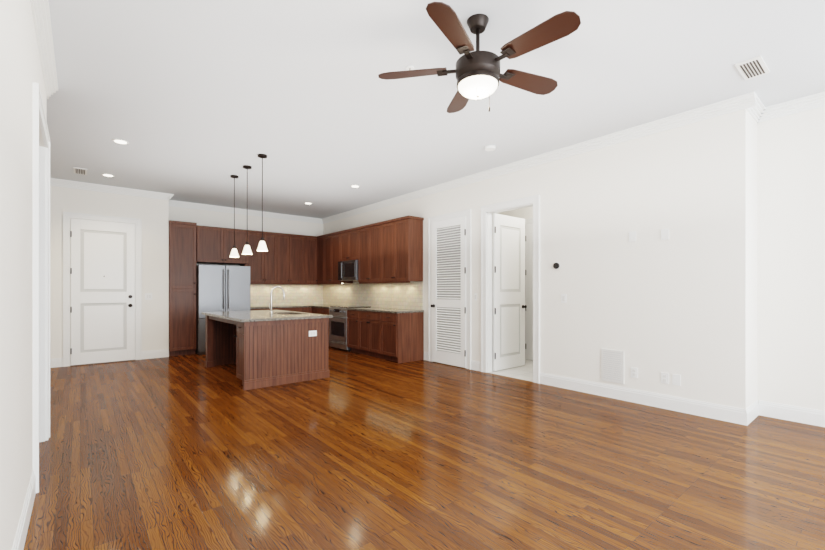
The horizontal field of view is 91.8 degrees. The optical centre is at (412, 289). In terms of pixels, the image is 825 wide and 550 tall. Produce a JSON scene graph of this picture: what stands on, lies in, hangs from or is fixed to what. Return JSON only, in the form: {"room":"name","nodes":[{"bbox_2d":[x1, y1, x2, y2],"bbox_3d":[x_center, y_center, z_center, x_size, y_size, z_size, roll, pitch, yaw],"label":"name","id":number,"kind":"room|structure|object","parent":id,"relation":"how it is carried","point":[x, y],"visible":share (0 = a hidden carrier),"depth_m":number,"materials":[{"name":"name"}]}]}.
{"room":"open-plan living room","nodes":[
{"label":"open-plan living room","id":0,"kind":"room"},
{"bbox_2d":[0,0,46,549],"bbox_3d":[-0.728,-0.275,0.423,0.120,3.110,7.980,0,0,-40],"label":"wall","id":1,"kind":"structure","parent":0,"point":[21,72],"depth_m":1.87,"materials":[{"name":"white paint"}]},
{"bbox_2d":[12,470,35,549],"bbox_3d":[-0.251,1.205,-0.046,0.014,0.150,6.650,0,0,-40],"label":"baseboard","id":2,"kind":"structure","parent":1,"relation":"attached to","point":[20,537],"depth_m":2.08,"materials":[{"name":"white paint"}]},
{"bbox_2d":[33,82,49,492],"bbox_3d":[-2.769,-0.013,2.998,0.028,2.585,1.250,0,0,-40],"label":"door frame","id":3,"kind":"structure","parent":1,"relation":"attached to","point":[41,293],"depth_m":3.36,"materials":[{"name":"white paint"}]},
{"bbox_2d":[30,0,57,98],"bbox_3d":[-0.677,-1.772,0.513,0.075,0.115,8.055,0,0,-40],"label":"crown molding","id":4,"kind":"structure","parent":1,"relation":"attached to","point":[40,8],"depth_m":2.85,"materials":[{"name":"white paint"}]},
{"bbox_2d":[50,186,160,364],"bbox_3d":[-5.923,-0.275,6.689,2.930,3.110,0.120,0,0,-40],"label":"wall","id":5,"kind":"structure","parent":0,"point":[147,211],"depth_m":7.11,"materials":[{"name":"white paint"}]},
{"bbox_2d":[50,358,62,367],"bbox_3d":[-6.410,1.205,6.198,1.495,0.150,0.014,0,0,-40],"label":"baseboard","id":6,"kind":"structure","parent":5,"relation":"attached to","point":[58,362],"depth_m":6.62,"materials":[{"name":"white paint"}]},
{"bbox_2d":[63,212,141,366],"bbox_3d":[-5.411,-0.013,7.019,1.090,2.585,0.028,0,0,-40],"label":"door frame","id":7,"kind":"structure","parent":5,"relation":"attached to","point":[66,215],"depth_m":6.92,"materials":[{"name":"white paint"}]},
{"bbox_2d":[70,218,135,366],"bbox_3d":[-5.382,0.037,6.984,0.900,2.485,0.110,0,0,-40],"label":"entry door","id":8,"kind":"structure","parent":5,"relation":"in","point":[102,273],"depth_m":6.99,"materials":[{"name":"white paint"}]},
{"bbox_2d":[50,178,173,203],"bbox_3d":[-5.751,-1.772,6.705,3.035,0.115,0.075,0,0,-40],"label":"crown molding","id":9,"kind":"structure","parent":5,"relation":"attached to","point":[53,182],"depth_m":7.05,"materials":[{"name":"white paint"}]},
{"bbox_2d":[145,293,151,299],"bbox_3d":[-4.912,0.120,7.444,0.110,0.120,0.008,0,0,-40],"label":"light switch","id":10,"kind":"object","parent":5,"relation":"attached to","point":[148,296],"visible":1,"depth_m":7.44,"materials":[{"name":"white plastic"}]},
{"bbox_2d":[142,349,168,358],"bbox_3d":[-4.828,1.205,7.511,0.435,0.150,0.014,0,0,-40],"label":"baseboard","id":11,"kind":"structure","parent":5,"relation":"attached to","point":[165,352],"depth_m":7.51,"materials":[{"name":"white paint"}]},
{"bbox_2d":[161,199,168,349],"bbox_3d":[-4.903,-0.275,7.848,0.120,3.110,0.600,0,0,-40],"label":"wall","id":12,"kind":"structure","parent":0,"point":[164,274],"depth_m":7.61,"materials":[{"name":"white paint"}]},
{"bbox_2d":[169,206,322,265],"bbox_3d":[-3.768,-0.275,9.258,3.670,3.110,0.120,0,0,-40],"label":"wall","id":13,"kind":"structure","parent":0,"point":[211,218],"depth_m":9.08,"materials":[{"name":"white paint"}]},
{"bbox_2d":[196,225,247,265],"bbox_3d":[-4.092,-0.943,8.492,0.996,0.765,0.633,0,0,-40],"label":"upper cabinet","id":14,"kind":"object","parent":13,"relation":"attached to","point":[213,244],"depth_m":8.21,"materials":[{"name":"brown wood"}]},
{"bbox_2d":[170,200,321,223],"bbox_3d":[-3.694,-1.772,9.192,3.460,0.115,0.075,0,0,-40],"label":"crown molding","id":15,"kind":"structure","parent":13,"relation":"attached to","point":[181,204],"depth_m":9.06,"materials":[{"name":"white paint"}]},
{"bbox_2d":[248,231,267,282],"bbox_3d":[-3.613,-0.743,9.078,0.488,1.165,0.343,0,0,-40],"label":"upper cabinet","id":16,"kind":"object","parent":13,"relation":"attached to","point":[258,261],"depth_m":8.98,"materials":[{"name":"brown wood"}]},
{"bbox_2d":[268,232,279,282],"bbox_3d":[-3.357,-0.743,9.291,0.411,1.165,0.343,0,0,-40],"label":"upper cabinet","id":17,"kind":"object","parent":13,"relation":"attached to","point":[273,237],"depth_m":9.21,"materials":[{"name":"brown wood"}]},
{"bbox_2d":[280,233,291,282],"bbox_3d":[-3.129,-0.743,9.480,0.411,1.165,0.343,0,0,-40],"label":"upper cabinet","id":18,"kind":"object","parent":13,"relation":"attached to","point":[285,239],"depth_m":9.39,"materials":[{"name":"brown wood"}]},
{"bbox_2d":[292,235,303,282],"bbox_3d":[-2.865,-0.743,9.699,0.506,1.165,0.343,0,0,-40],"label":"upper cabinet","id":19,"kind":"object","parent":13,"relation":"attached to","point":[297,240],"depth_m":9.58,"materials":[{"name":"brown wood"}]},
{"bbox_2d":[304,235,315,282],"bbox_3d":[-2.594,-0.743,9.892,0.393,1.165,0.392,0,0,-40],"label":"upper cabinet","id":20,"kind":"object","parent":13,"relation":"attached to","point":[309,241],"depth_m":9.77,"materials":[{"name":"brown wood"}]},
{"bbox_2d":[23,347,824,549],"bbox_3d":[-0.618,1.305,3.562,7.340,0.050,12.910,0,0,-40],"label":"floor","id":21,"kind":"structure","parent":0,"point":[355,451],"depth_m":2.88,"materials":[{"name":"brown wood"}]},
{"bbox_2d":[169,220,196,355],"bbox_3d":[-4.646,-0.025,8.004,0.467,2.610,0.676,0,0,-40],"label":"pantry cabinet","id":22,"kind":"object","parent":21,"relation":"on","point":[182,287],"visible":0.92,"depth_m":7.77,"materials":[{"name":"brown wood"}]},
{"bbox_2d":[196,265,249,354],"bbox_3d":[-4.025,0.390,8.410,0.988,1.780,0.797,0,0,-40],"label":"refrigerator","id":23,"kind":"object","parent":21,"relation":"on","point":[219,288],"visible":0.6,"depth_m":8.06,"materials":[{"name":"silver metal"}]},
{"bbox_2d":[203,314,329,389],"bbox_3d":[-2.358,0.843,6.270,1.243,0.875,2.088,0,0,-40],"label":"kitchen island","id":24,"kind":"object","parent":21,"relation":"on","point":[264,348],"depth_m":5.51,"materials":[{"name":"brown wood"}]},
{"bbox_2d":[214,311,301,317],"bbox_3d":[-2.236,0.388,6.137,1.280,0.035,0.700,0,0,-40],"label":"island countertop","id":25,"kind":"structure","parent":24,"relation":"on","point":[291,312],"depth_m":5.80,"materials":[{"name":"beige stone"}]},
{"bbox_2d":[270,286,284,313],"bbox_3d":[-2.126,0.156,6.264,0.243,0.428,0.108,0,0,-40],"label":"faucet","id":26,"kind":"object","parent":25,"relation":"on","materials":[{"name":"silver metal"}]},
{"bbox_2d":[234,314,332,321],"bbox_3d":[-1.836,0.388,5.656,1.280,0.035,0.550,0,0,-40],"label":"island countertop","id":27,"kind":"structure","parent":24,"relation":"on","point":[253,317],"depth_m":5.53,"materials":[{"name":"beige stone"}]},
{"bbox_2d":[290,305,309,312],"bbox_3d":[-2.753,0.843,9.578,0.500,0.874,0.672,0,0,-40],"label":"base cabinet","id":28,"kind":"object","parent":21,"relation":"on","point":[297,308],"depth_m":9.38,"materials":[{"name":"brown wood"}]},
{"bbox_2d":[250,305,293,308],"bbox_3d":[-2.913,0.388,9.476,2.066,0.036,0.624,0,0,-40],"label":"countertop","id":29,"kind":"structure","parent":28,"relation":"on","point":[251,306],"depth_m":9.02,"materials":[{"name":"beige stone"}]},
{"bbox_2d":[318,305,349,308],"bbox_3d":[-1.886,0.388,9.367,0.625,0.036,0.856,0,0,-40],"label":"countertop","id":30,"kind":"structure","parent":28,"relation":"on","point":[319,306],"depth_m":9.20,"materials":[{"name":"beige stone"}]},
{"bbox_2d":[310,305,321,313],"bbox_3d":[-2.026,0.843,9.514,0.652,0.874,0.511,0,0,-40],"label":"base cabinet","id":31,"kind":"object","parent":21,"relation":"on","point":[313,308],"depth_m":9.37,"materials":[{"name":"brown wood"}]},
{"bbox_2d":[322,308,353,346],"bbox_3d":[-1.766,0.843,9.230,0.614,0.874,0.491,0,0,-40],"label":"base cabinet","id":32,"kind":"object","parent":21,"relation":"on","point":[324,311],"depth_m":8.97,"materials":[{"name":"brown wood"}]},
{"bbox_2d":[329,305,370,351],"bbox_3d":[-1.393,0.817,8.722,0.661,0.927,0.756,0,0,-40],"label":"range","id":33,"kind":"object","parent":21,"relation":"on","point":[338,330],"visible":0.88,"depth_m":8.52,"materials":[{"name":"silver metal"}]},
{"bbox_2d":[346,309,357,352],"bbox_3d":[-0.954,0.843,8.253,0.614,0.874,0.514,0,0,-40],"label":"base cabinet","id":34,"kind":"object","parent":21,"relation":"on","point":[352,314],"depth_m":8.10,"materials":[{"name":"brown wood"}]},
{"bbox_2d":[358,309,377,357],"bbox_3d":[-0.587,0.843,7.811,0.614,0.874,0.866,0,0,-40],"label":"base cabinet","id":35,"kind":"object","parent":21,"relation":"on","point":[367,319],"depth_m":7.67,"materials":[{"name":"brown wood"}]},
{"bbox_2d":[378,313,423,363],"bbox_3d":[-0.207,0.843,7.353,0.614,0.874,0.556,0,0,-40],"label":"base cabinet","id":36,"kind":"object","parent":21,"relation":"on","point":[388,324],"depth_m":7.15,"materials":[{"name":"brown wood"}]},
{"bbox_2d":[370,305,423,312],"bbox_3d":[-0.574,0.388,7.787,0.625,0.036,1.716,0,0,-40],"label":"countertop","id":37,"kind":"structure","parent":36,"relation":"on","point":[372,306],"depth_m":7.25,"materials":[{"name":"beige stone"}]},
{"bbox_2d":[47,0,824,218],"bbox_3d":[0.048,-1.863,4.114,9.070,0.135,12.910,0,0,-40],"label":"ceiling","id":38,"kind":"structure","parent":0,"point":[197,101],"depth_m":3.60,"materials":[{"name":"white paint"}]},
{"bbox_2d":[73,167,86,174],"bbox_3d":[-5.097,-1.823,6.140,0.160,0.015,0.360,0,0,-40],"label":"ceiling vent","id":39,"kind":"object","parent":38,"relation":"in","point":[83,171],"visible":1,"depth_m":6.11,"materials":[{"name":"white metal"}]},
{"bbox_2d":[101,173,114,176],"bbox_3d":[-4.842,-1.825,6.365,0.170,0.011,0.170,0,0,-40],"label":"recessed light","id":40,"kind":"object","parent":38,"relation":"in","point":[107,175],"visible":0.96,"depth_m":6.36,"materials":[{"name":"white paint"}]},
{"bbox_2d":[112,139,128,143],"bbox_3d":[-3.591,-1.825,4.921,0.170,0.011,0.170,0,0,-40],"label":"recessed light","id":41,"kind":"object","parent":38,"relation":"in","point":[119,141],"visible":0.96,"depth_m":4.90,"materials":[{"name":"white paint"}]},
{"bbox_2d":[230,175,238,256],"bbox_3d":[-2.856,-1.180,6.415,0.144,1.300,0.144,0,0,-40],"label":"pendant light","id":42,"kind":"object","parent":38,"relation":"hanging from","point":[234,252],"visible":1,"depth_m":6.41,"materials":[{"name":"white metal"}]},
{"bbox_2d":[242,165,251,254],"bbox_3d":[-2.447,-1.180,5.922,0.144,1.300,0.144,0,0,-40],"label":"pendant light","id":43,"kind":"object","parent":38,"relation":"hanging from","point":[247,250],"visible":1,"depth_m":5.92,"materials":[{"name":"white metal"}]},
{"bbox_2d":[257,154,267,250],"bbox_3d":[-2.039,-1.180,5.430,0.144,1.300,0.144,0,0,-40],"label":"pendant light","id":44,"kind":"object","parent":38,"relation":"hanging from","point":[262,246],"visible":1,"depth_m":5.42,"materials":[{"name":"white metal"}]},
{"bbox_2d":[378,2,580,112],"bbox_3d":[0.482,-1.522,2.694,1.331,0.615,1.302,0,0,-40],"label":"ceiling fan","id":45,"kind":"object","parent":38,"relation":"hanging from","point":[478,73],"visible":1,"depth_m":2.59,"materials":[{"name":"brown wood"}]},
{"bbox_2d":[485,145,495,150],"bbox_3d":[0.993,-1.813,5.113,0.140,0.034,0.140,0,0,-40],"label":"smoke detector","id":46,"kind":"object","parent":38,"relation":"attached to","point":[490,147],"visible":1,"depth_m":5.08,"materials":[{"name":"white plastic"}]},
{"bbox_2d":[735,55,769,79],"bbox_3d":[2.802,-1.823,3.294,0.360,0.015,0.160,0,0,-40],"label":"ceiling vent","id":47,"kind":"object","parent":38,"relation":"in","point":[751,68],"visible":0.98,"depth_m":3.28,"materials":[{"name":"white metal"}]},
{"bbox_2d":[488,354,532,381],"bbox_3d":[1.894,1.304,6.447,1.449,0.052,2.900,0,0,-40],"label":"floor","id":48,"kind":"structure","parent":0,"point":[524,372],"depth_m":6.20,"materials":[{"name":"white tile"}]},
{"bbox_2d":[492,206,532,360],"bbox_3d":[2.498,-0.275,6.948,0.120,3.110,3.140,0,0,-40],"label":"wall","id":49,"kind":"structure","parent":0,"point":[525,213],"depth_m":7.56,"materials":[{"name":"white paint"}]},
{"bbox_2d":[525,223,532,359],"bbox_3d":[2.244,0.032,7.081,0.091,2.473,0.590,0,0,-40],"label":"closet door","id":50,"kind":"structure","parent":49,"relation":"in","point":[529,291],"depth_m":7.25,"materials":[{"name":"white paint"}]},
{"bbox_2d":[525,218,532,359],"bbox_3d":[2.272,-0.007,7.104,0.028,2.575,0.770,0,0,-40],"label":"trim","id":51,"kind":"structure","parent":49,"relation":"attached to","point":[528,221],"depth_m":7.33,"materials":[{"name":"white paint"}]},
{"bbox_2d":[323,109,748,408],"bbox_3d":[0.427,-0.275,7.172,0.120,3.110,8.690,0,0,-40],"label":"wall","id":52,"kind":"structure","parent":0,"point":[650,303],"depth_m":4.49,"materials":[{"name":"white paint"}]},
{"bbox_2d":[316,235,323,282],"bbox_3d":[-2.123,-0.743,9.834,0.393,1.165,0.435,0,0,-40],"label":"upper cabinet","id":53,"kind":"object","parent":52,"relation":"attached to","point":[319,239],"depth_m":9.76,"materials":[{"name":"brown wood"}]},
{"bbox_2d":[324,231,352,282],"bbox_3d":[-1.753,-0.743,9.428,0.343,1.165,0.895,0,0,-40],"label":"upper cabinet","id":54,"kind":"object","parent":52,"relation":"attached to","point":[332,240],"depth_m":9.29,"materials":[{"name":"brown wood"}]},
{"bbox_2d":[340,228,355,260],"bbox_3d":[-1.259,-0.983,8.832,0.343,0.685,0.768,0,0,-40],"label":"upper cabinet","id":55,"kind":"object","parent":52,"relation":"attached to","point":[347,237],"depth_m":8.73,"materials":[{"name":"brown wood"}]},
{"bbox_2d":[338,260,357,280],"bbox_3d":[-1.297,-0.420,8.801,0.436,0.430,0.756,0,0,-40],"label":"microwave","id":56,"kind":"object","parent":55,"relation":"attached to","point":[347,270],"visible":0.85,"depth_m":8.63,"materials":[{"name":"silver metal"}]},
{"bbox_2d":[356,223,379,282],"bbox_3d":[-0.747,-0.743,8.215,0.343,1.165,0.952,0,0,-40],"label":"upper cabinet","id":57,"kind":"object","parent":52,"relation":"attached to","point":[368,236],"depth_m":8.12,"materials":[{"name":"brown wood"}]},
{"bbox_2d":[380,215,423,282],"bbox_3d":[-0.227,-0.743,7.589,0.343,1.165,0.908,0,0,-40],"label":"upper cabinet","id":58,"kind":"object","parent":52,"relation":"attached to","point":[389,251],"depth_m":7.32,"materials":[{"name":"brown wood"}]},
{"bbox_2d":[431,216,465,367],"bbox_3d":[0.586,0.032,6.801,0.098,2.473,0.814,0,0,-40],"label":"louvered door","id":59,"kind":"structure","parent":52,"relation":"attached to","point":[448,305],"depth_m":6.80,"materials":[{"name":"white paint"}]},
{"bbox_2d":[428,209,470,369],"bbox_3d":[0.616,-0.013,6.829,0.028,2.585,1.010,0,0,-40],"label":"door frame","id":60,"kind":"structure","parent":52,"relation":"attached to","point":[467,213],"depth_m":6.50,"materials":[{"name":"white paint"}]},
{"bbox_2d":[493,213,526,370],"bbox_3d":[1.604,0.034,6.485,0.810,2.468,0.110,0,0,-40],"label":"door","id":61,"kind":"structure","parent":52,"relation":"in","point":[509,306],"depth_m":6.47,"materials":[{"name":"white paint"}]},
{"bbox_2d":[481,195,539,383],"bbox_3d":[1.455,-0.013,5.913,0.149,2.585,1.030,0,0,-40],"label":"door frame","id":62,"kind":"structure","parent":52,"relation":"attached to","point":[487,211],"depth_m":6.20,"materials":[{"name":"white paint"}]},
{"bbox_2d":[322,92,757,223],"bbox_3d":[0.415,-1.772,7.034,0.075,0.115,8.645,0,0,-40],"label":"crown molding","id":63,"kind":"structure","parent":52,"relation":"attached to","point":[751,103],"depth_m":4.91,"materials":[{"name":"white paint"}]},
{"bbox_2d":[553,262,559,268],"bbox_3d":[1.901,-0.320,5.282,0.025,0.096,0.096,0,0,-40],"label":"thermostat","id":64,"kind":"object","parent":52,"relation":"attached to","point":[556,265],"visible":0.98,"depth_m":5.27,"materials":[{"name":"black plastic"}]},
{"bbox_2d":[561,294,566,302],"bbox_3d":[1.971,0.110,5.211,0.008,0.115,0.075,0,0,-40],"label":"light switch","id":65,"kind":"object","parent":52,"relation":"attached to","point":[563,298],"visible":1,"depth_m":5.21,"materials":[{"name":"white plastic"}]},
{"bbox_2d":[601,349,623,383],"bbox_3d":[2.365,0.900,4.732,0.013,0.380,0.260,0,0,-40],"label":"air vent","id":66,"kind":"object","parent":52,"relation":"in","point":[612,365],"visible":1,"depth_m":4.73,"materials":[{"name":"white metal"}]},
{"bbox_2d":[631,367,637,377],"bbox_3d":[2.521,0.940,4.549,0.007,0.115,0.075,0,0,-40],"label":"electrical outlet","id":67,"kind":"object","parent":52,"relation":"attached to","point":[634,372],"visible":1,"depth_m":4.54,"materials":[{"name":"white plastic"}]},
{"bbox_2d":[539,372,751,425],"bbox_3d":[2.452,1.205,4.628,0.014,0.150,2.219,0,0,-40],"label":"baseboard","id":68,"kind":"structure","parent":52,"relation":"attached to","point":[694,407],"depth_m":4.37,"materials":[{"name":"white paint"}]},
{"bbox_2d":[661,372,668,383],"bbox_3d":[2.719,0.950,4.311,0.007,0.115,0.075,0,0,-40],"label":"electrical outlet","id":69,"kind":"object","parent":52,"relation":"attached to","point":[665,378],"visible":1,"depth_m":4.30,"materials":[{"name":"white plastic"}]},
{"bbox_2d":[672,374,680,385],"bbox_3d":[2.790,0.950,4.227,0.005,0.115,0.075,0,0,-40],"label":"electrical outlet","id":70,"kind":"object","parent":52,"relation":"attached to","point":[676,379],"visible":1,"depth_m":4.22,"materials":[{"name":"white plastic"}]},
{"bbox_2d":[749,114,756,405],"bbox_3d":[3.403,-0.275,4.073,0.500,3.110,0.120,0,0,-40],"label":"wall","id":71,"kind":"structure","parent":0,"point":[752,260],"depth_m":3.97,"materials":[{"name":"white paint"}]},
{"bbox_2d":[749,400,759,420],"bbox_3d":[3.357,1.205,3.948,0.450,0.150,0.014,0,0,-40],"label":"baseboard","id":72,"kind":"structure","parent":71,"relation":"attached to","point":[754,410],"depth_m":4.00,"materials":[{"name":"white paint"}]},
{"bbox_2d":[748,98,765,122],"bbox_3d":[3.354,-1.772,3.905,0.390,0.115,0.075,0,0,-40],"label":"crown molding","id":73,"kind":"structure","parent":71,"relation":"attached to","point":[758,114],"depth_m":3.98,"materials":[{"name":"white paint"}]},
{"bbox_2d":[757,106,824,410],"bbox_3d":[4.897,-0.275,2.571,0.120,3.110,4.100,0,0,-40],"label":"wall","id":74,"kind":"structure","parent":0,"point":[791,260],"depth_m":3.91,"materials":[{"name":"white paint"}]},
{"bbox_2d":[760,401,824,426],"bbox_3d":[4.836,1.205,2.540,0.014,0.150,4.070,0,0,-40],"label":"baseboard","id":75,"kind":"structure","parent":74,"relation":"attached to","point":[809,416],"depth_m":3.89,"materials":[{"name":"white paint"}]},
{"bbox_2d":[762,91,824,121],"bbox_3d":[4.794,-1.772,2.544,0.075,0.115,4.010,0,0,-40],"label":"crown molding","id":76,"kind":"structure","parent":74,"relation":"attached to","point":[814,101],"depth_m":3.86,"materials":[{"name":"white paint"}]}
]}

